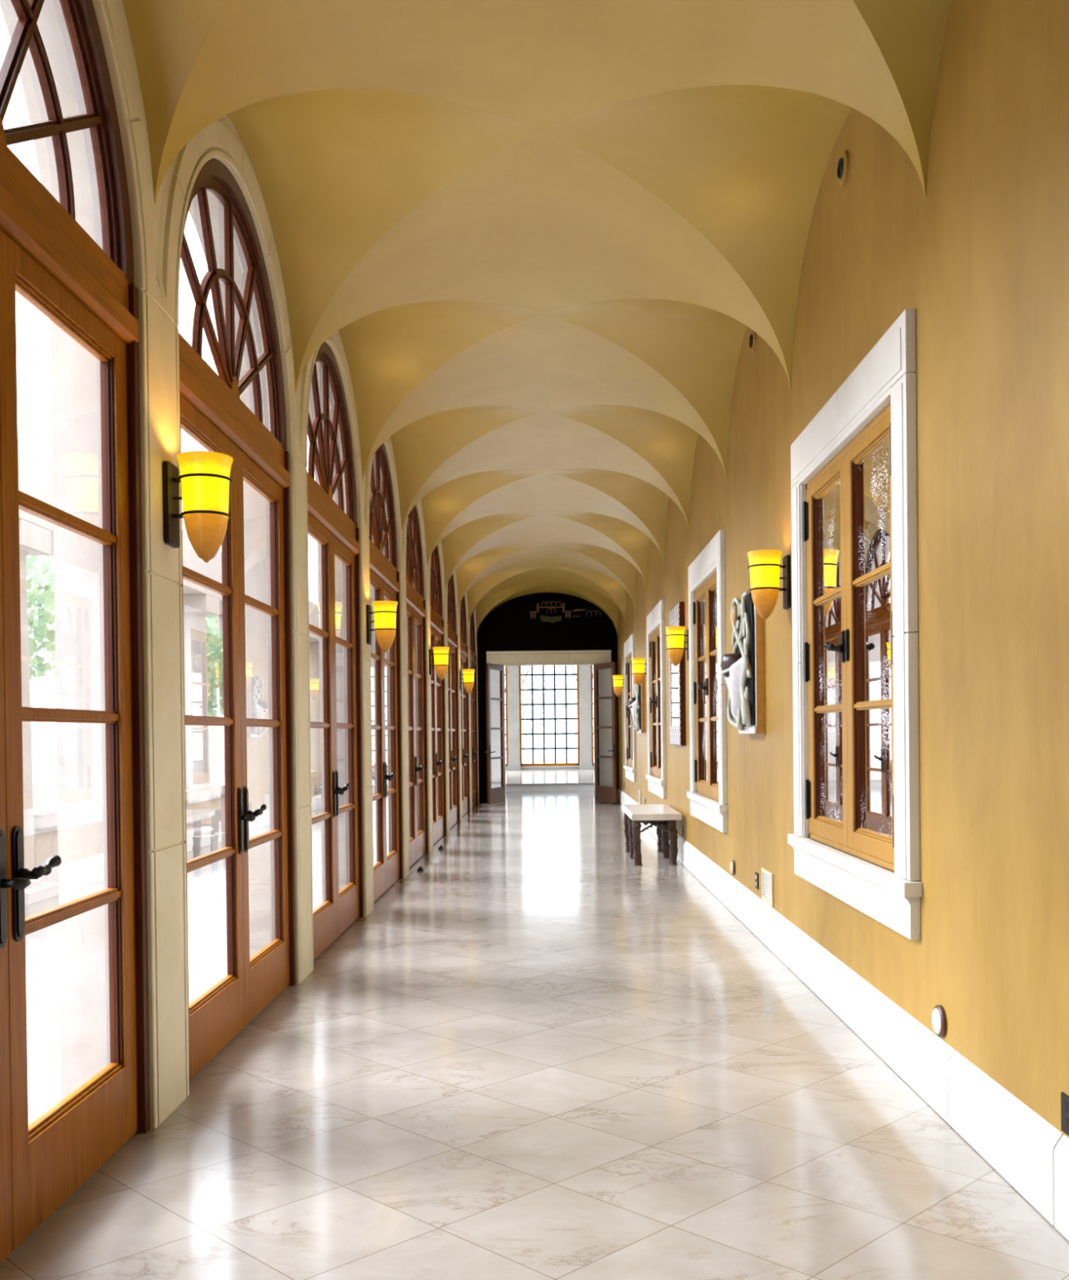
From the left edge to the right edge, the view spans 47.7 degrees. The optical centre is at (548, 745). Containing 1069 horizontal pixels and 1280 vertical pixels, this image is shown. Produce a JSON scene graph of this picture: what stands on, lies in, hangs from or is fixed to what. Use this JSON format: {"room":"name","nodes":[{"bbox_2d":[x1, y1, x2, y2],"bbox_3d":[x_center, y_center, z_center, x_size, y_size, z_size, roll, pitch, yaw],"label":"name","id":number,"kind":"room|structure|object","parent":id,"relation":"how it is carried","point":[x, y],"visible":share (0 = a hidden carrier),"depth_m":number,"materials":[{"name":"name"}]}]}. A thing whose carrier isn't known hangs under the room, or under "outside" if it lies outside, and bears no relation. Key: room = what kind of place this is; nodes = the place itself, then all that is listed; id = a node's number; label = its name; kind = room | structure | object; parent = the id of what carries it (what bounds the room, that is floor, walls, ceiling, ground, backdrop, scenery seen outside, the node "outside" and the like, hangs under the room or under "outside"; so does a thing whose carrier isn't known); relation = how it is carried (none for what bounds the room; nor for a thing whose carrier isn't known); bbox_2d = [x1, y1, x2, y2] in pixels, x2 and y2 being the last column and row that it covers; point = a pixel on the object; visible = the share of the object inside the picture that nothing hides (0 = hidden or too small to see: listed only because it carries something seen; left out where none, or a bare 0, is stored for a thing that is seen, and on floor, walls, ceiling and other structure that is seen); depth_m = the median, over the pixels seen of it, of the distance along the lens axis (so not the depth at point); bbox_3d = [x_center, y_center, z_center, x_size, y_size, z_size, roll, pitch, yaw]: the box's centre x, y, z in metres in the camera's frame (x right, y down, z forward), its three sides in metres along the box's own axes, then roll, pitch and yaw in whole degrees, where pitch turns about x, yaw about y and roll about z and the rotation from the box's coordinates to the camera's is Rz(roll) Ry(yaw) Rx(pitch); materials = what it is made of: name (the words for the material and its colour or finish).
{"room":"vaulted corridor","nodes":[
{"label":"vaulted corridor","id":0,"kind":"room"},
{"bbox_2d":[0,0,275,1099],"bbox_3d":[-1.792,-1.068,14.227,0.240,5.010,24.505,-1,1,0],"label":"window glass","id":1,"kind":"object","parent":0,"point":[75,372],"depth_m":4.63,"materials":[{"name":"glass"}]},
{"bbox_2d":[92,0,479,1128],"bbox_3d":[-1.714,-1.086,12.970,0.355,4.950,27.020,-1,1,0],"label":"wall","id":2,"kind":"structure","parent":0,"point":[157,229],"depth_m":4.97,"materials":[{"name":"beige paint"}]},
{"bbox_2d":[0,0,150,1263],"bbox_3d":[-1.581,-0.689,3.491,0.169,4.342,2.242,-1,1,0],"label":"door","id":3,"kind":"structure","parent":2,"relation":"in","point":[88,291],"depth_m":4.06,"materials":[{"name":"red wood"}]},
{"bbox_2d":[162,450,233,562],"bbox_3d":[-1.406,-0.952,4.881,0.260,0.427,0.220,-1,1,0],"label":"wall sconce","id":4,"kind":"object","parent":2,"relation":"attached to","point":[205,480],"visible":1,"depth_m":4.81,"materials":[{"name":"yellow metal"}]},
{"bbox_2d":[177,158,296,1079],"bbox_3d":[-1.581,-0.715,6.176,0.169,4.342,2.242,-1,1,0],"label":"door","id":5,"kind":"structure","parent":2,"relation":"in","point":[212,411],"depth_m":6.17,"materials":[{"name":"red wood"}]},
{"bbox_2d":[306,342,364,959],"bbox_3d":[-1.582,-0.742,8.860,0.169,4.342,2.242,-1,1,0],"label":"door","id":6,"kind":"structure","parent":2,"relation":"in","point":[333,535],"depth_m":8.88,"materials":[{"name":"red wood"}]},
{"bbox_2d":[366,600,398,652],"bbox_3d":[-1.406,-1.006,10.250,0.260,0.427,0.220,-1,1,0],"label":"wall sconce","id":7,"kind":"object","parent":2,"relation":"attached to","point":[384,612],"visible":1,"depth_m":10.18,"materials":[{"name":"yellow glass"}]},
{"bbox_2d":[363,443,403,902],"bbox_3d":[-1.582,-0.769,11.545,0.169,4.342,2.242,-1,1,0],"label":"door","id":8,"kind":"structure","parent":2,"relation":"in","point":[384,582],"depth_m":11.76,"materials":[{"name":"red wood"}]},
{"bbox_2d":[405,504,428,866],"bbox_3d":[-1.582,-0.796,14.230,0.169,4.342,2.242,-1,1,0],"label":"door","id":9,"kind":"structure","parent":2,"relation":"in","point":[415,603],"depth_m":14.68,"materials":[{"name":"red wood"}]},
{"bbox_2d":[430,544,446,844],"bbox_3d":[-1.583,-0.823,16.915,0.169,4.342,2.242,-1,1,0],"label":"door","id":10,"kind":"structure","parent":2,"relation":"in","point":[437,686],"depth_m":17.43,"materials":[{"name":"red wood"}]},
{"bbox_2d":[429,646,449,679],"bbox_3d":[-1.407,-1.059,15.620,0.260,0.427,0.220,-1,1,0],"label":"wall sconce","id":11,"kind":"object","parent":2,"relation":"attached to","point":[441,654],"visible":1,"depth_m":15.55,"materials":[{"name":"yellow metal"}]},
{"bbox_2d":[447,573,459,828],"bbox_3d":[-1.583,-0.850,19.600,0.169,4.342,2.242,-1,1,0],"label":"door","id":12,"kind":"structure","parent":2,"relation":"in","point":[451,611],"depth_m":20.30,"materials":[{"name":"red wood"}]},
{"bbox_2d":[460,595,470,816],"bbox_3d":[-1.583,-0.876,22.285,0.169,4.342,2.242,-1,1,0],"label":"door","id":13,"kind":"structure","parent":2,"relation":"in","point":[464,647],"depth_m":23.04,"materials":[{"name":"red wood"}]},
{"bbox_2d":[459,669,475,693],"bbox_3d":[-1.407,-1.113,20.990,0.260,0.427,0.220,-1,1,0],"label":"wall sconce","id":14,"kind":"object","parent":2,"relation":"attached to","point":[468,674],"visible":1,"depth_m":20.91,"materials":[{"name":"yellow glass"}]},
{"bbox_2d":[470,612,477,807],"bbox_3d":[-1.583,-0.903,24.970,0.169,4.342,2.242,-1,1,0],"label":"door","id":15,"kind":"structure","parent":2,"relation":"in","point":[473,655],"depth_m":25.87,"materials":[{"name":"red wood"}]},
{"bbox_2d":[0,790,1068,1279],"bbox_3d":[0.016,1.446,15.400,8.400,0.200,32.230,-1,1,0],"label":"floor","id":16,"kind":"structure","parent":0,"point":[540,1052],"depth_m":4.65,"materials":[{"name":"stone"}]},
{"bbox_2d":[417,865,424,871],"bbox_3d":[-1.415,1.355,13.364,0.072,0.055,0.072,-1,1,0],"label":"doorstop","id":17,"kind":"object","parent":16,"relation":"on","point":[420,868],"visible":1,"depth_m":13.34,"materials":[{"name":"black metal"}]},
{"bbox_2d":[506,768,594,785],"bbox_3d":[0.012,1.122,37.543,8.400,0.405,12.140,-1,1,0],"label":"platform","id":18,"kind":"object","parent":16,"relation":"on","point":[522,777],"visible":0.25,"depth_m":35.82,"materials":[{"name":"stone"}]},
{"bbox_2d":[506,784,594,791],"bbox_3d":[0.012,1.100,31.518,8.400,0.170,0.030,-1,1,0],"label":"trim","id":19,"kind":"structure","parent":18,"relation":"attached to","point":[526,787],"depth_m":31.50,"materials":[{"name":"white stone"}]},
{"bbox_2d":[622,804,682,865],"bbox_3d":[1.216,1.048,14.431,0.568,0.588,1.800,-1,1,0],"label":"bench","id":20,"kind":"object","parent":16,"relation":"on","point":[663,816],"visible":1,"depth_m":13.87,"materials":[{"name":"stone"}]},
{"bbox_2d":[121,0,952,635],"bbox_3d":[-0.040,-2.679,12.869,3.090,1.040,26.850,-1,1,0],"label":"ceiling","id":21,"kind":"structure","parent":0,"point":[541,242],"depth_m":6.79,"materials":[{"name":"paint"}]},
{"bbox_2d":[476,592,619,803],"bbox_3d":[-0.099,-1.238,26.444,3.730,4.950,0.250,-1,1,0],"label":"wall","id":22,"kind":"structure","parent":0,"point":[482,655],"depth_m":26.32,"materials":[{"name":"paint"}]},
{"bbox_2d":[484,662,505,804],"bbox_3d":[-1.128,-0.251,25.804,0.204,2.970,0.993,0,1,17],"label":"door","id":23,"kind":"structure","parent":22,"relation":"in","point":[495,673],"depth_m":25.78,"materials":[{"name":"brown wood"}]},
{"bbox_2d":[478,592,616,650],"bbox_3d":[-0.030,-2.703,26.300,3.000,1.240,0.007,-1,1,0],"label":"wall mural","id":24,"kind":"object","parent":22,"relation":"attached to","point":[537,621],"visible":1,"depth_m":26.30,"materials":[{"name":"paint"}]},
{"bbox_2d":[486,649,613,803],"bbox_3d":[0.023,-0.415,26.427,2.715,3.300,0.340,-1,1,0],"label":"trim","id":25,"kind":"structure","parent":22,"relation":"attached to","point":[599,656],"depth_m":26.28,"materials":[{"name":"beige stone"}]},
{"bbox_2d":[594,662,619,803],"bbox_3d":[1.222,-0.277,25.804,0.204,2.970,1.027,-1,1,-22],"label":"door","id":26,"kind":"structure","parent":22,"relation":"in","point":[603,793],"depth_m":25.74,"materials":[{"name":"brown wood"}]},
{"bbox_2d":[506,665,594,770],"bbox_3d":[-0.018,-1.634,43.146,8.400,4.995,0.480,-1,1,0],"label":"wall","id":27,"kind":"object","parent":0,"point":[585,720],"visible":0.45,"depth_m":42.94,"materials":[{"name":"white paint"}]},
{"bbox_2d":[504,666,508,766],"bbox_3d":[-2.511,-1.442,43.193,2.110,4.405,0.090,-1,1,0],"label":"window","id":28,"kind":"structure","parent":27,"relation":"attached to","point":[506,671],"depth_m":43.16,"materials":[{"name":"brown wood"}]},
{"bbox_2d":[519,665,580,766],"bbox_3d":[0.029,-1.470,43.193,2.150,4.405,0.090,-1,1,0],"label":"window","id":29,"kind":"structure","parent":27,"relation":"attached to","point":[554,674],"depth_m":43.17,"materials":[{"name":"brown wood"}]},
{"bbox_2d":[591,665,594,765],"bbox_3d":[2.574,-1.498,43.193,2.120,4.405,0.090,-1,1,0],"label":"window","id":30,"kind":"structure","parent":27,"relation":"attached to","point":[592,673],"depth_m":43.15,"materials":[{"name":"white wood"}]},
{"bbox_2d":[617,0,1068,1137],"bbox_3d":[1.643,-1.123,12.990,0.250,4.950,27.060,-1,1,0],"label":"wall","id":31,"kind":"structure","parent":0,"point":[982,262],"depth_m":4.43,"materials":[{"name":"paint"}]},
{"bbox_2d":[612,675,624,697],"bbox_3d":[1.387,-1.171,23.750,0.260,0.427,0.220,-1,1,0],"label":"wall sconce","id":32,"kind":"object","parent":31,"relation":"attached to","point":[617,679],"visible":0.87,"depth_m":23.68,"materials":[{"name":"yellow glass"}]},
{"bbox_2d":[623,633,636,782],"bbox_3d":[1.538,-0.671,22.265,0.210,2.598,2.414,-1,1,0],"label":"window","id":33,"kind":"structure","parent":31,"relation":"in","point":[630,766],"depth_m":22.68,"materials":[{"name":"white wood"}]},
{"bbox_2d":[628,671,645,732],"bbox_3d":[1.404,-0.698,19.344,0.247,0.978,0.674,-1,1,0],"label":"relief","id":34,"kind":"object","parent":31,"relation":"attached to","point":[637,704],"visible":0.79,"depth_m":19.06,"materials":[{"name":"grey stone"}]},
{"bbox_2d":[628,697,635,708],"bbox_3d":[1.404,-0.675,19.420,0.235,0.209,0.235,-1,1,9],"label":"bowl","id":35,"kind":"object","parent":34,"relation":"on","point":[631,700],"depth_m":19.33,"materials":[{"name":"ceramic"}]},
{"bbox_2d":[631,657,647,686],"bbox_3d":[1.388,-1.118,18.380,0.260,0.427,0.220,-1,1,0],"label":"wall sconce","id":36,"kind":"object","parent":31,"relation":"attached to","point":[638,664],"visible":0.98,"depth_m":18.31,"materials":[{"name":"yellow glass"}]},
{"bbox_2d":[638,790,640,804],"bbox_3d":[1.533,0.870,20.310,0.014,0.230,0.400,-1,1,0],"label":"air vent","id":37,"kind":"object","parent":31,"relation":"in","point":[639,791],"visible":0.95,"depth_m":20.33,"materials":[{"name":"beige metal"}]},
{"bbox_2d":[645,599,666,799],"bbox_3d":[1.538,-0.617,16.895,0.210,2.598,2.414,-1,1,0],"label":"window","id":38,"kind":"structure","parent":31,"relation":"in","point":[655,621],"depth_m":16.82,"materials":[{"name":"white wood"}]},
{"bbox_2d":[665,626,688,666],"bbox_3d":[1.388,-1.064,13.010,0.260,0.427,0.220,-1,1,0],"label":"wall sconce","id":39,"kind":"object","parent":31,"relation":"attached to","point":[675,635],"visible":0.99,"depth_m":12.94,"materials":[{"name":"yellow glass"}]},
{"bbox_2d":[669,601,686,745],"bbox_3d":[1.489,-0.806,13.993,0.064,1.600,1.130,-1,1,0],"label":"wall mirror","id":40,"kind":"object","parent":31,"relation":"attached to","point":[677,615],"visible":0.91,"depth_m":13.61,"materials":[{"name":"white mirror"}]},
{"bbox_2d":[670,660,679,726],"bbox_3d":[1.462,-0.781,13.993,0.005,1.110,0.930,-1,1,0],"label":"mirror glass","id":41,"kind":"object","parent":40,"relation":"on","point":[674,671],"depth_m":14.02,"materials":[{"name":"mirror"}]},
{"bbox_2d":[687,529,728,832],"bbox_3d":[1.539,-0.563,11.525,0.210,2.598,2.414,-1,1,0],"label":"window","id":42,"kind":"structure","parent":31,"relation":"in","point":[708,795],"depth_m":11.42,"materials":[{"name":"white stone"}]},
{"bbox_2d":[730,860,735,875],"bbox_3d":[1.524,1.011,10.011,0.034,0.124,0.124,-1,1,0],"label":"inlet","id":43,"kind":"object","parent":31,"relation":"attached to","point":[733,862],"visible":1,"depth_m":9.97,"materials":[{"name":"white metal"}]},
{"bbox_2d":[720,590,765,733],"bbox_3d":[1.398,-0.604,8.855,0.260,1.030,0.710,-1,1,0],"label":"relief","id":44,"kind":"object","parent":31,"relation":"attached to","point":[743,671],"visible":1,"depth_m":8.60,"materials":[{"name":"white stone"}]},
{"bbox_2d":[720,652,742,677],"bbox_3d":[1.399,-0.580,8.935,0.260,0.220,0.259,-1,1,0],"label":"bowl","id":45,"kind":"object","parent":44,"relation":"on","point":[727,660],"depth_m":8.85,"materials":[{"name":"ceramic"}]},
{"bbox_2d":[749,330,756,353],"bbox_3d":[1.483,-2.939,8.779,0.030,0.164,0.164,-1,1,0],"label":"spotlight","id":46,"kind":"object","parent":31,"relation":"attached to","point":[753,340],"visible":0.94,"depth_m":8.73,"materials":[{"name":"paint"}]},
{"bbox_2d":[755,871,759,888],"bbox_3d":[1.536,0.994,8.911,0.011,0.116,0.120,-1,1,0],"label":"wall outlet","id":47,"kind":"object","parent":31,"relation":"attached to","point":[757,874],"visible":1,"depth_m":8.88,"materials":[{"name":"black metal"}]},
{"bbox_2d":[761,866,773,906],"bbox_3d":[1.534,0.989,8.460,0.014,0.230,0.400,-1,1,0],"label":"air vent","id":48,"kind":"object","parent":31,"relation":"in","point":[767,877],"visible":1,"depth_m":8.44,"materials":[{"name":"beige metal"}]},
{"bbox_2d":[762,871,771,902],"bbox_3d":[1.536,0.989,8.460,0.010,0.184,0.350,-1,1,0],"label":"grille","id":49,"kind":"object","parent":48,"relation":"attached to","point":[766,876],"depth_m":8.48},
{"bbox_2d":[746,549,791,619],"bbox_3d":[1.389,-1.010,7.640,0.260,0.427,0.220,-1,1,0],"label":"wall sconce","id":50,"kind":"object","parent":31,"relation":"attached to","point":[765,565],"visible":1,"depth_m":7.57,"materials":[{"name":"yellow glass"}]},
{"bbox_2d":[617,788,1068,1240],"bbox_3d":[1.528,1.210,12.914,0.030,0.279,26.858,-1,1,0],"label":"baseboard","id":51,"kind":"structure","parent":31,"relation":"attached to","point":[1027,1150],"depth_m":4.85,"materials":[{"name":"white stone"}]},
{"bbox_2d":[837,150,849,186],"bbox_3d":[1.483,-2.913,6.094,0.030,0.164,0.164,-1,1,0],"label":"spotlight","id":52,"kind":"object","parent":31,"relation":"attached to","point":[843,166],"visible":1,"depth_m":6.05,"materials":[{"name":"paint"}]},
{"bbox_2d":[787,308,922,939],"bbox_3d":[1.539,-0.509,6.155,0.210,2.598,2.414,-1,1,0],"label":"window","id":53,"kind":"structure","parent":31,"relation":"in","point":[855,837],"depth_m":5.92,"materials":[{"name":"white wood"}]},
{"bbox_2d":[932,1004,947,1037],"bbox_3d":[1.525,1.079,4.731,0.034,0.124,0.124,-1,1,0],"label":"inlet","id":54,"kind":"object","parent":31,"relation":"attached to","point":[940,1022],"visible":1,"depth_m":4.70,"materials":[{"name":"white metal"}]},
{"bbox_2d":[1061,1092,1068,1136],"bbox_3d":[1.537,1.095,3.561,0.011,0.116,0.110,-1,1,0],"label":"wall outlet","id":55,"kind":"object","parent":31,"relation":"attached to","point":[1064,1097],"visible":1,"depth_m":3.59,"materials":[{"name":"black metal"}]},
{"bbox_2d":[1065,1102,1068,1130],"bbox_3d":[1.533,1.095,3.561,0.003,0.078,0.034,-1,1,0],"label":"socket","id":56,"kind":"object","parent":55,"relation":"attached to","point":[1067,1104],"depth_m":3.57,"materials":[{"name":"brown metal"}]},
{"label":"outside","id":57,"kind":"structure","parent":0,"visible":0},
{"bbox_2d":[25,749,594,1124],"bbox_3d":[0.012,1.135,54.014,80.000,0.250,132.000,-1,1,0],"label":"ground","id":58,"kind":"structure","parent":57,"point":[206,885],"depth_m":8.62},
{"bbox_2d":[18,518,58,917],"bbox_3d":[-4.602,-0.181,10.208,0.680,3.360,0.680,-1,1,0],"label":"column","id":59,"kind":"structure","parent":58,"relation":"on","point":[34,540],"depth_m":10.17,"materials":[{"name":"stone"}]},
{"bbox_2d":[26,555,55,679],"bbox_3d":[-9.531,-1.356,18.028,4.477,5.774,4.601,-1,1,0],"label":"tree","id":60,"kind":"object","parent":58,"relation":"on","point":[38,624],"visible":0.34,"depth_m":18.37,"materials":[{"name":"green plant"}]},
{"bbox_2d":[33,782,225,882],"bbox_3d":[-4.590,0.973,18.275,0.320,0.890,31.500,-1,1,0],"label":"wall","id":61,"kind":"structure","parent":58,"relation":"on","point":[45,820],"depth_m":11.02,"materials":[{"name":"stone"}]},
{"bbox_2d":[43,616,223,715],"bbox_3d":[-8.003,-0.914,24.020,3.782,4.739,3.802,-1,1,0],"label":"tree","id":62,"kind":"object","parent":58,"relation":"on","point":[214,636],"visible":0.05,"depth_m":23.88,"materials":[{"name":"green plant"}]},
{"bbox_2d":[183,594,226,857],"bbox_3d":[-4.603,-0.235,15.578,0.680,3.360,0.680,-1,1,0],"label":"column","id":63,"kind":"structure","parent":58,"relation":"on","point":[197,607],"depth_m":15.40,"materials":[{"name":"stone"}]},
{"bbox_2d":[205,616,223,716],"bbox_3d":[-9.059,-1.721,31.009,4.740,6.233,4.711,-1,1,0],"label":"tree","id":64,"kind":"object","parent":58,"relation":"on","point":[212,648],"visible":0.02,"depth_m":30.68,"materials":[{"name":"green plant"}]},
{"bbox_2d":[217,615,222,631],"bbox_3d":[-4.603,-0.262,18.263,0.680,3.360,0.680,-1,1,0],"label":"column","id":65,"kind":"structure","parent":58,"relation":"on","point":[220,617],"depth_m":17.95,"materials":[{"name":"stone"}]},
{"bbox_2d":[17,439,222,615],"bbox_3d":[-4.625,-2.262,18.243,0.600,0.640,33.020,-1,1,0],"label":"beam","id":66,"kind":"object","parent":65,"relation":"on","point":[34,466],"depth_m":10.40,"materials":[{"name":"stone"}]},
{"bbox_2d":[504,665,560,759],"bbox_3d":[-2.028,-3.119,63.975,5.402,8.211,5.255,-1,1,0],"label":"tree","id":67,"kind":"object","parent":58,"relation":"on","point":[538,696],"visible":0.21,"depth_m":63.72,"materials":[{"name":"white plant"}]},
{"bbox_2d":[537,665,594,747],"bbox_3d":[2.188,-3.719,71.914,5.856,9.159,5.961,-1,1,0],"label":"tree","id":68,"kind":"object","parent":58,"relation":"on","point":[562,693],"visible":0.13,"depth_m":71.83,"materials":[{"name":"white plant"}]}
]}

